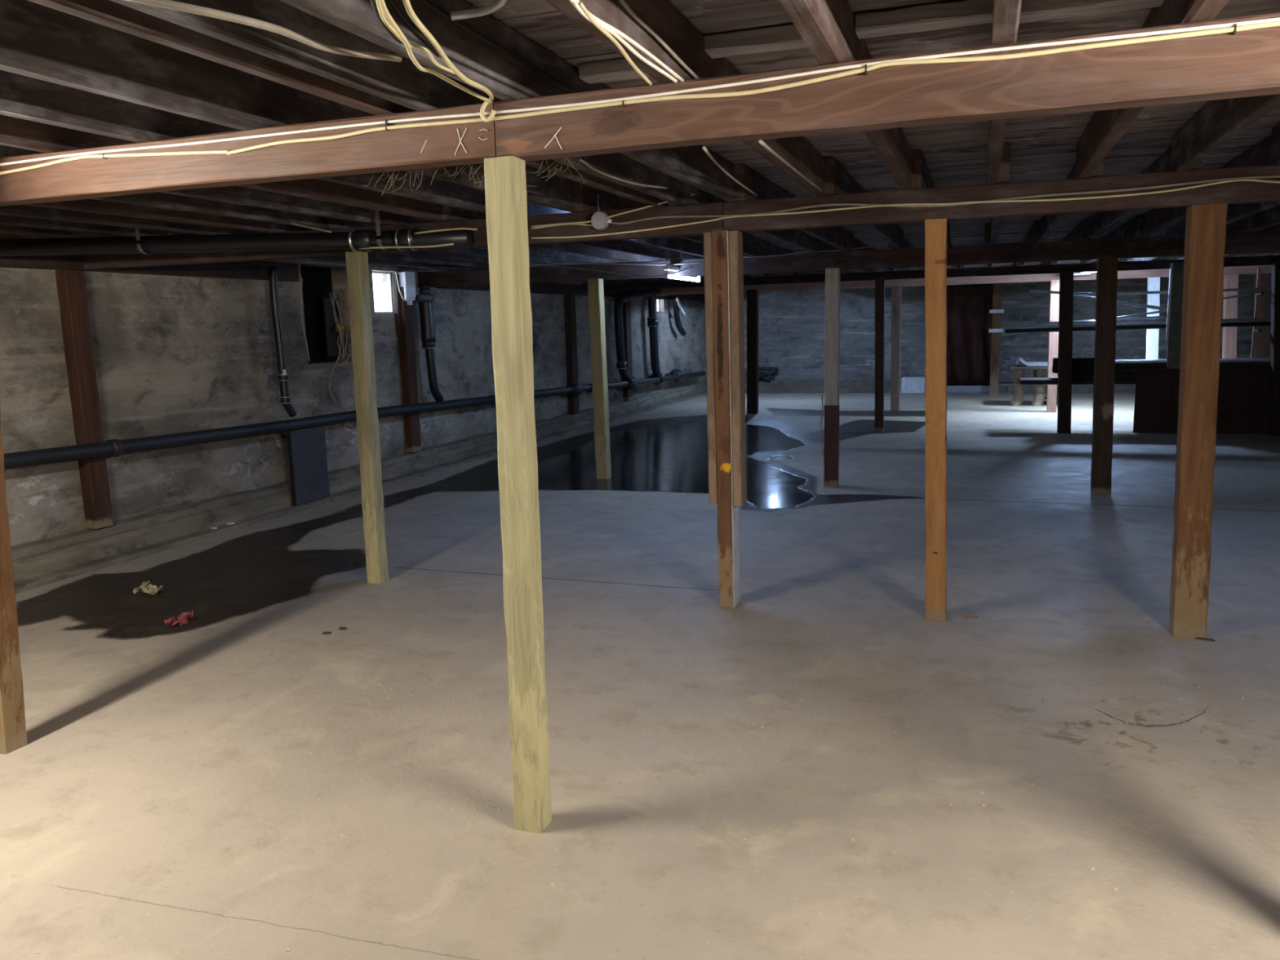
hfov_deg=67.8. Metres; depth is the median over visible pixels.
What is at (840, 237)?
joist
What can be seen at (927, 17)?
cleat
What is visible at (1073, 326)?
metal pole
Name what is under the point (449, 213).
joist
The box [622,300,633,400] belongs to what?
support post
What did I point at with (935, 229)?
support post
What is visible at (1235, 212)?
joist
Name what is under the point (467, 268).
joist
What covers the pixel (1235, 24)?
staple
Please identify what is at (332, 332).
meter
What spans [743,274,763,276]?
joist
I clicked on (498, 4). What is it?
conduit
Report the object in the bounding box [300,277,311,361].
cable
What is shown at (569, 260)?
joist
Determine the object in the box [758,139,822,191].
cable
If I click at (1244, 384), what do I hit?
rack
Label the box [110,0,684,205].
joist
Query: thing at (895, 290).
support post
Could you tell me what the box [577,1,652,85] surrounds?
cable
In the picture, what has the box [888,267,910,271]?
joist
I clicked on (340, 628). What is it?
dry leaf
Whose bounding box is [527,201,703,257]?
joist
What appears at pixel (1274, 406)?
support post
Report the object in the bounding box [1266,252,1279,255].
joist
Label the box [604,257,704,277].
joist
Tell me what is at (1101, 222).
joist
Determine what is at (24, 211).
joist
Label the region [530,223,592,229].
cable
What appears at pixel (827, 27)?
joist
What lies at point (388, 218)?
joist
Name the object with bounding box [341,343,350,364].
cable
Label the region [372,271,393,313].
window
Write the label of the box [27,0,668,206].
joist
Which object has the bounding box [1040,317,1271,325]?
metal pole
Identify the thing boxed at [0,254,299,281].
board
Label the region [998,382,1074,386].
shelf
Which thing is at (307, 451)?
panel
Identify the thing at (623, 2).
cable
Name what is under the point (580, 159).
cable
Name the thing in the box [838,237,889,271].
joist
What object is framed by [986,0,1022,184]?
joist
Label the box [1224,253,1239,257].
joist
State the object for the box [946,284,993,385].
door
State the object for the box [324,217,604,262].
joist
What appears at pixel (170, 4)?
cable
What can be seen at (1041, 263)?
joist
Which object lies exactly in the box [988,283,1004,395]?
support post
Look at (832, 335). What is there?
support post
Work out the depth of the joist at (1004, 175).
4.61 m
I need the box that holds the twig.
[1195,636,1215,641]
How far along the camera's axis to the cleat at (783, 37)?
2.73 m
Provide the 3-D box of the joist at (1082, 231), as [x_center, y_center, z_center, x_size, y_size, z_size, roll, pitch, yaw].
[4.751,-2.611,10.664,0.056,0.170,5.020,2,10,19]
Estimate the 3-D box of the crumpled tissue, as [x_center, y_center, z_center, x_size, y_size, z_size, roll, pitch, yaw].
[-3.085,0.678,6.022,0.204,0.061,0.138,2,10,19]
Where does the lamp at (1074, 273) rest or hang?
attached to the ceiling
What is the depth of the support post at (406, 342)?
10.49 m
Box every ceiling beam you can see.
[0,102,497,206]
[83,201,724,269]
[417,231,1279,287]
[493,13,1279,161]
[582,255,1279,291]
[655,265,1271,295]
[724,164,1279,232]
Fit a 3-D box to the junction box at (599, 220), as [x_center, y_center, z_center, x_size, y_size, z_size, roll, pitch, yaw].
[-0.216,-1.496,5.326,0.118,0.190,0.050,2,10,19]
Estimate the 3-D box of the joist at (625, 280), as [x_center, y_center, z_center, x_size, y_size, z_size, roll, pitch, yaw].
[-0.905,-2.795,12.660,0.057,0.170,5.020,2,10,19]
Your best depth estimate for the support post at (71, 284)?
6.68 m
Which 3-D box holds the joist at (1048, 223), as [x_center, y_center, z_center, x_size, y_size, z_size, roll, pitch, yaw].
[2.910,-1.892,6.605,0.057,0.185,4.620,2,10,19]
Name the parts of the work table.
stump leg, stump leg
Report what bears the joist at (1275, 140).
attached to the ceiling
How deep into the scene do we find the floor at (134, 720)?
3.87 m
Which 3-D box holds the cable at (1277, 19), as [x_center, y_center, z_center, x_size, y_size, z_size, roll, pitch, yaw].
[-0.664,-1.058,2.798,5.237,0.036,0.009,2,10,19]
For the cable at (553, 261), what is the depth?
9.66 m
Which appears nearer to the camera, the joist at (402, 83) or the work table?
the joist at (402, 83)
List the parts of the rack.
rail, rail, rack arm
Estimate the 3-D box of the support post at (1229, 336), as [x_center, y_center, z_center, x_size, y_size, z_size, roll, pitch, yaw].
[9.371,-2.177,15.153,0.265,2.130,0.173,2,10,19]
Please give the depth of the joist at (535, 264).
13.93 m
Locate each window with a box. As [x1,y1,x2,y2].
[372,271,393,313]
[656,299,659,311]
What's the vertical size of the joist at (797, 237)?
0.185 m
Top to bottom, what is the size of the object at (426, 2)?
0.038 m
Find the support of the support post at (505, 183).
on the floor at (134, 720)
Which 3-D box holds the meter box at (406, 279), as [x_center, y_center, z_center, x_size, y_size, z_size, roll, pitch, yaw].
[-2.545,-1.922,10.434,0.133,0.695,0.290,2,10,19]
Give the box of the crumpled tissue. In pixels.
[133,580,163,594]
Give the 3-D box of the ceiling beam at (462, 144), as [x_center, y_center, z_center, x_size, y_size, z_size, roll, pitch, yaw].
[-2.603,-1.082,3.544,4.668,0.153,0.094,2,10,19]
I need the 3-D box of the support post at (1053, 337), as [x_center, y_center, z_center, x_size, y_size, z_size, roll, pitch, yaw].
[6.726,-2.170,15.518,0.173,2.130,0.143,2,10,19]
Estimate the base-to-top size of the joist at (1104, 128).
0.185 m
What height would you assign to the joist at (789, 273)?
0.170 m
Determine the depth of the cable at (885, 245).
9.20 m
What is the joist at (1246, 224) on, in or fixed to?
attached to the ceiling
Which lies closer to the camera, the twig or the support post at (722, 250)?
the twig
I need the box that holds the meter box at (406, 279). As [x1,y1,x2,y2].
[392,271,416,337]
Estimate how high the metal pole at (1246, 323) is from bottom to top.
0.089 m
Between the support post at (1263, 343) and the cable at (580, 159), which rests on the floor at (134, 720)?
the support post at (1263, 343)
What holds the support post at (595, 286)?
on the floor at (134, 720)
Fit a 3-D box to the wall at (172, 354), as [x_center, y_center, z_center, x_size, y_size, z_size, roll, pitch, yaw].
[-2.693,-1.276,10.620,0.220,2.420,24.750,2,10,19]
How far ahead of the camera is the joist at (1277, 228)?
8.63 m
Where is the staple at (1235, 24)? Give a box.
[1232,23,1236,35]
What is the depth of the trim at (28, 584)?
8.01 m
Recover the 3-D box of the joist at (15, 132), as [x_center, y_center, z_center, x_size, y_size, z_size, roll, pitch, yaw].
[-2.277,-1.107,2.616,0.057,0.185,6.900,2,10,19]
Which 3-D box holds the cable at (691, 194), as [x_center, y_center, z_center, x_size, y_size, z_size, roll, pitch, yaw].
[-0.165,-1.498,5.308,0.979,0.126,0.010,2,10,19]
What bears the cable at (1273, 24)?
attached to the ceiling beam at (1246, 63)
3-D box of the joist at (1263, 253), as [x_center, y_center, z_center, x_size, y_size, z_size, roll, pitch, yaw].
[7.069,-2.536,9.846,0.057,0.170,5.020,2,10,19]
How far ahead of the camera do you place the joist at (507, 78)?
2.54 m
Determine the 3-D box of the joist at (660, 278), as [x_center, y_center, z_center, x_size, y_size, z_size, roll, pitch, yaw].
[1.470,-3.718,17.897,0.057,0.160,7.130,2,10,19]
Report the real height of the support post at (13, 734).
2.085 m
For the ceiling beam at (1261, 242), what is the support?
attached to the wall at (172, 354)
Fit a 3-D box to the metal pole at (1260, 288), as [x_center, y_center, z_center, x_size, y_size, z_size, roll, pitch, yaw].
[6.733,-2.519,12.621,2.918,0.113,0.036,2,10,19]
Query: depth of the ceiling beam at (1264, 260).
13.26 m
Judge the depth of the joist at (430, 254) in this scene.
8.57 m
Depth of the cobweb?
2.98 m
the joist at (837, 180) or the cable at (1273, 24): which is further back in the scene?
the joist at (837, 180)
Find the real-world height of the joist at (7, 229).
0.185 m
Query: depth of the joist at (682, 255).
10.45 m
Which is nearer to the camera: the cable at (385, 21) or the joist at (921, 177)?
the cable at (385, 21)
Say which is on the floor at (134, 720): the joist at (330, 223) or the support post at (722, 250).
the support post at (722, 250)
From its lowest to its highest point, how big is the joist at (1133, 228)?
0.170 m
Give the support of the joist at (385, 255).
attached to the ceiling
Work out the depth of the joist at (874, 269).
14.22 m
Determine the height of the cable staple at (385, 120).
0.030 m
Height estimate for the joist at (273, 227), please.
0.185 m
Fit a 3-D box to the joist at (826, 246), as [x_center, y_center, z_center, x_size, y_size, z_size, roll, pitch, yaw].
[2.470,-2.685,11.469,0.048,0.170,5.020,2,10,19]
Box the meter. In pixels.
[322,292,347,358]
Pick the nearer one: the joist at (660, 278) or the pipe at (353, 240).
the pipe at (353, 240)
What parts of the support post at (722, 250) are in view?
post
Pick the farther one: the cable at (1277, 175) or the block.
the block
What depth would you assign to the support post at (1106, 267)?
8.31 m
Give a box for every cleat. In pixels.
[578,57,649,84]
[703,24,808,58]
[855,0,993,39]
[1018,0,1164,23]
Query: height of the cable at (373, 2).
0.017 m
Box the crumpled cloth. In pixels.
[164,610,193,626]
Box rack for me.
[1018,268,1270,434]
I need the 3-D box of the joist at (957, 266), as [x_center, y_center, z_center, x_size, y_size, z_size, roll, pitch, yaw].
[5.570,-3.585,16.450,0.057,0.160,7.130,2,10,19]
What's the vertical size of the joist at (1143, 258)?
0.160 m
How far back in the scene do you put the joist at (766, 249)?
10.40 m
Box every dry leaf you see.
[322,631,331,634]
[338,626,346,630]
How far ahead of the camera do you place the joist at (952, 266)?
12.72 m
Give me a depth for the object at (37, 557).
7.95 m
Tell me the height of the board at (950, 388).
0.152 m
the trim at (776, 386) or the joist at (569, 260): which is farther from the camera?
the trim at (776, 386)
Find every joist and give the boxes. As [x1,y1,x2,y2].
[0,0,578,212]
[0,70,485,213]
[0,114,447,221]
[0,144,385,225]
[0,204,217,235]
[0,214,166,235]
[0,224,118,237]
[22,199,271,233]
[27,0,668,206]
[89,191,330,229]
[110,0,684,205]
[118,235,466,270]
[166,231,488,268]
[216,226,533,266]
[269,222,568,265]
[278,0,737,201]
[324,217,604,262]
[381,211,642,262]
[442,204,679,260]
[466,266,608,282]
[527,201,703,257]
[533,262,662,280]
[544,0,825,195]
[568,260,586,264]
[573,181,760,256]
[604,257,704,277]
[615,279,635,281]
[641,255,668,261]
[657,277,679,279]
[680,252,766,276]
[681,181,822,253]
[733,163,853,251]
[742,253,796,275]
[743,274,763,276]
[760,240,824,274]
[778,0,911,190]
[808,240,869,271]
[823,155,903,248]
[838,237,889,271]
[867,268,885,271]
[888,236,924,270]
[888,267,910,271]
[910,148,950,246]
[950,241,956,268]
[955,265,964,268]
[983,222,991,266]
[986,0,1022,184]
[990,142,1010,244]
[1015,220,1039,266]
[1037,159,1103,242]
[1038,261,1057,265]
[1047,217,1091,264]
[1075,0,1228,178]
[1080,214,1143,263]
[1086,146,1203,239]
[1118,218,1186,262]
[1124,257,1159,261]
[1137,135,1271,237]
[1148,214,1253,260]
[1156,255,1183,260]
[1169,93,1279,171]
[1183,224,1279,258]
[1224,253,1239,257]
[1226,201,1279,224]
[1229,253,1256,257]
[1242,204,1279,232]
[1255,251,1279,256]
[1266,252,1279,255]
[1269,123,1279,164]
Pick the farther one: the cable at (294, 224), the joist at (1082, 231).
the joist at (1082, 231)
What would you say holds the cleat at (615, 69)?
attached to the ceiling
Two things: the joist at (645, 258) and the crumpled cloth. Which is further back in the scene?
the joist at (645, 258)
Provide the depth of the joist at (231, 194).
4.88 m
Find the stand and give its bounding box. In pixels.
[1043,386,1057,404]
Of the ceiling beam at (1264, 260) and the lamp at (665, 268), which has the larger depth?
the ceiling beam at (1264, 260)
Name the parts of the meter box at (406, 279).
box lid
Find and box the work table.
[998,364,1074,405]
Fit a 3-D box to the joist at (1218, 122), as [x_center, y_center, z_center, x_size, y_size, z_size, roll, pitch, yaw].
[1.399,-0.988,1.319,0.057,0.185,6.900,2,10,19]
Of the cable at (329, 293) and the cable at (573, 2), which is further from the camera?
the cable at (329, 293)
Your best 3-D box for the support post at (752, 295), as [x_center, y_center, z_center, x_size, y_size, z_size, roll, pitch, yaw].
[1.958,-2.221,16.568,0.185,2.130,0.174,2,10,19]
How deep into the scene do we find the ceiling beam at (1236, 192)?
4.66 m
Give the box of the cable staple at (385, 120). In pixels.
[384,119,389,130]
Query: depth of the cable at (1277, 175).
4.67 m
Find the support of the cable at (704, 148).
attached to the ceiling beam at (1246, 63)
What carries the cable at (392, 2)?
attached to the joist at (507, 78)
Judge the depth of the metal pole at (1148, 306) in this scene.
12.75 m
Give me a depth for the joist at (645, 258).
10.45 m
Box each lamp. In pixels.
[662,265,700,282]
[1073,272,1091,275]
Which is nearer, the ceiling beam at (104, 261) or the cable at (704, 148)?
the cable at (704, 148)
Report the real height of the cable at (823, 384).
0.975 m
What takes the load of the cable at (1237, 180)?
attached to the ceiling beam at (1236, 192)
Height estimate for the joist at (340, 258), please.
0.185 m
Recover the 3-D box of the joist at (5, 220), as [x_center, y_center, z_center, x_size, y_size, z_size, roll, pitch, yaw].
[-4.256,-1.172,3.315,0.057,0.185,6.900,2,10,19]
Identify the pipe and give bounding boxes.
[0,209,474,256]
[4,266,705,470]
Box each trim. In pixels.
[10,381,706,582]
[13,391,706,594]
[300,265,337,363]
[745,379,1135,392]
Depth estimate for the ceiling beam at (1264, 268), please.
16.27 m
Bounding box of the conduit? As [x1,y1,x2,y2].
[450,0,506,20]
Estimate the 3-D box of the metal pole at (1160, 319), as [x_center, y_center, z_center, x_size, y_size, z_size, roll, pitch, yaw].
[6.325,-2.148,12.939,1.571,0.046,0.040,2,10,19]
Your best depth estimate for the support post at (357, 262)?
5.95 m
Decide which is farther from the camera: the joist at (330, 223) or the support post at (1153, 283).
the support post at (1153, 283)
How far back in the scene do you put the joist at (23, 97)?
3.07 m
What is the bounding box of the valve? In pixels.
[758,367,778,382]
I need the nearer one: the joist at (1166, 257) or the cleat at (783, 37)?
the cleat at (783, 37)
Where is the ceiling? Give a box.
[464,0,1279,272]
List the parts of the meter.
plate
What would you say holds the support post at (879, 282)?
on the floor at (134, 720)
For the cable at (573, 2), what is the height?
0.009 m
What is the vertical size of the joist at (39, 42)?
0.185 m
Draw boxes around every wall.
[0,233,703,546]
[702,274,1253,392]
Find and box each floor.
[0,392,1279,959]
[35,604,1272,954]
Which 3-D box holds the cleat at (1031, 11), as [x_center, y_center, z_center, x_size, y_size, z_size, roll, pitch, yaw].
[1.172,-1.246,2.486,0.360,0.046,0.092,2,10,19]
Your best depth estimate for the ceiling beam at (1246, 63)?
2.35 m
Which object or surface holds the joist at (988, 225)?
attached to the ceiling
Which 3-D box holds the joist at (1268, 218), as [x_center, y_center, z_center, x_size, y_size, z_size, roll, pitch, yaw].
[4.456,-1.842,6.059,0.057,0.185,4.620,2,10,19]
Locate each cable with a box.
[0,17,1279,165]
[0,20,1279,174]
[125,0,401,62]
[290,222,332,232]
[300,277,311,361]
[328,293,355,408]
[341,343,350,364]
[360,243,453,248]
[369,0,403,44]
[375,0,455,74]
[378,0,492,103]
[387,0,441,57]
[395,271,413,302]
[402,0,495,122]
[413,227,476,234]
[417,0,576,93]
[530,178,1279,239]
[530,193,694,227]
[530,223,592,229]
[539,264,693,276]
[552,261,703,265]
[568,0,677,83]
[574,0,684,82]
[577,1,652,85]
[578,158,667,189]
[609,174,1279,224]
[618,0,699,79]
[702,146,757,195]
[742,244,888,257]
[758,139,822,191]
[820,383,824,484]
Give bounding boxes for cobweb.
[364,157,584,195]
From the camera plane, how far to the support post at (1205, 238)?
4.56 m
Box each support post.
[0,408,27,754]
[55,270,113,528]
[345,251,388,583]
[398,286,422,452]
[484,155,551,833]
[564,294,579,413]
[587,278,611,479]
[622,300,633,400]
[703,230,746,607]
[746,289,758,413]
[823,267,840,487]
[874,277,884,432]
[890,285,901,411]
[924,217,946,621]
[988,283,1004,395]
[1046,280,1059,412]
[1057,270,1073,433]
[1090,256,1118,494]
[1145,276,1159,359]
[1168,203,1227,638]
[1222,274,1238,358]
[1251,273,1271,358]
[1269,262,1279,435]
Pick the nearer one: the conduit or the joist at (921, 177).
the conduit
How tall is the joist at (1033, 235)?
0.170 m
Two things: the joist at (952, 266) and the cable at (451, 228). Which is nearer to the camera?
the cable at (451, 228)
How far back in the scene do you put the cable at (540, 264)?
9.41 m
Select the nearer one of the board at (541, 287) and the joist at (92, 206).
the joist at (92, 206)
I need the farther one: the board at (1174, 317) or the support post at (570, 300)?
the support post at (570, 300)
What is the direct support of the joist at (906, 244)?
attached to the ceiling
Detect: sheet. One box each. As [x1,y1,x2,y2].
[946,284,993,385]
[1015,356,1048,365]
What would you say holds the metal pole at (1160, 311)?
on the metal pole at (1160, 319)
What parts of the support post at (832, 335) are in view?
post, post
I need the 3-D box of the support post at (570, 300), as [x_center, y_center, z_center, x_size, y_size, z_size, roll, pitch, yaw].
[-1.051,-1.937,14.724,0.103,1.805,0.203,2,10,19]
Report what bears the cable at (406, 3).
hanging from the joist at (507, 78)
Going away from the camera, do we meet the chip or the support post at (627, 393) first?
the chip
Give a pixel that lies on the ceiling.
(1043, 148)
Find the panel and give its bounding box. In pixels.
[286,427,329,506]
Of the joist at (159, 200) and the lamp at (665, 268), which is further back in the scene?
the lamp at (665, 268)
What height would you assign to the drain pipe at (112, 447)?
1.887 m
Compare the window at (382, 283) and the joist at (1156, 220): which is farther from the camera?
the window at (382, 283)
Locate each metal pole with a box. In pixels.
[1004,321,1271,333]
[1017,324,1159,328]
[1030,287,1271,295]
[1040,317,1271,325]
[1043,318,1166,324]
[1073,294,1167,311]
[1075,315,1166,320]
[1116,310,1166,319]
[1222,289,1266,299]
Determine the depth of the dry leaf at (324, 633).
5.11 m
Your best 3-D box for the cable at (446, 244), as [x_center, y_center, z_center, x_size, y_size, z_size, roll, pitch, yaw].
[-1.529,-1.384,5.637,0.968,0.051,0.012,2,10,19]
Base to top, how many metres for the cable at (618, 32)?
0.009 m
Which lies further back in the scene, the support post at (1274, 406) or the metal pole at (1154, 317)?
the metal pole at (1154, 317)
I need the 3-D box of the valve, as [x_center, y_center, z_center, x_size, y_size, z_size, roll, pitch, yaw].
[2.832,-2.356,21.301,0.515,0.330,0.195,2,10,19]
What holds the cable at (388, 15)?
attached to the ceiling beam at (462, 144)
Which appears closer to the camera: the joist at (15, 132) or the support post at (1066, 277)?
the joist at (15, 132)
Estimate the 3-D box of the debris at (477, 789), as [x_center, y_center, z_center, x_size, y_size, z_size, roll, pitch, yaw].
[0.605,1.046,3.409,4.131,0.004,3.614,2,10,19]
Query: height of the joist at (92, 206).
0.185 m
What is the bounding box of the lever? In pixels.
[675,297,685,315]
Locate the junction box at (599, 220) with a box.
[591,195,612,230]
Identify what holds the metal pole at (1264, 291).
on the rack
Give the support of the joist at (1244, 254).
attached to the ceiling
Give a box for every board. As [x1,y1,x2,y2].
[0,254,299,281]
[436,282,703,301]
[946,385,989,393]
[1165,262,1183,368]
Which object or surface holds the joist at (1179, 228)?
attached to the ceiling
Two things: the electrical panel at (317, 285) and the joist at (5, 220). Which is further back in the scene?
the electrical panel at (317, 285)
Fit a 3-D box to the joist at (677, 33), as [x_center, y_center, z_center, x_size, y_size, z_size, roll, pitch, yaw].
[-0.165,-1.039,1.871,0.057,0.185,6.900,2,10,19]
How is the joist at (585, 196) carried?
attached to the ceiling
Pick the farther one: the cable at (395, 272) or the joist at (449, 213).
the cable at (395, 272)
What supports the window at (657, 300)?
in the wall at (172, 354)
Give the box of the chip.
[963,615,977,618]
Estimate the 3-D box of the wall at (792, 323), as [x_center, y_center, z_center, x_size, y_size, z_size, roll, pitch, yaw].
[8.179,-3.021,19.589,14.200,2.420,0.220,2,10,19]
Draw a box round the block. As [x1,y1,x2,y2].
[901,377,924,393]

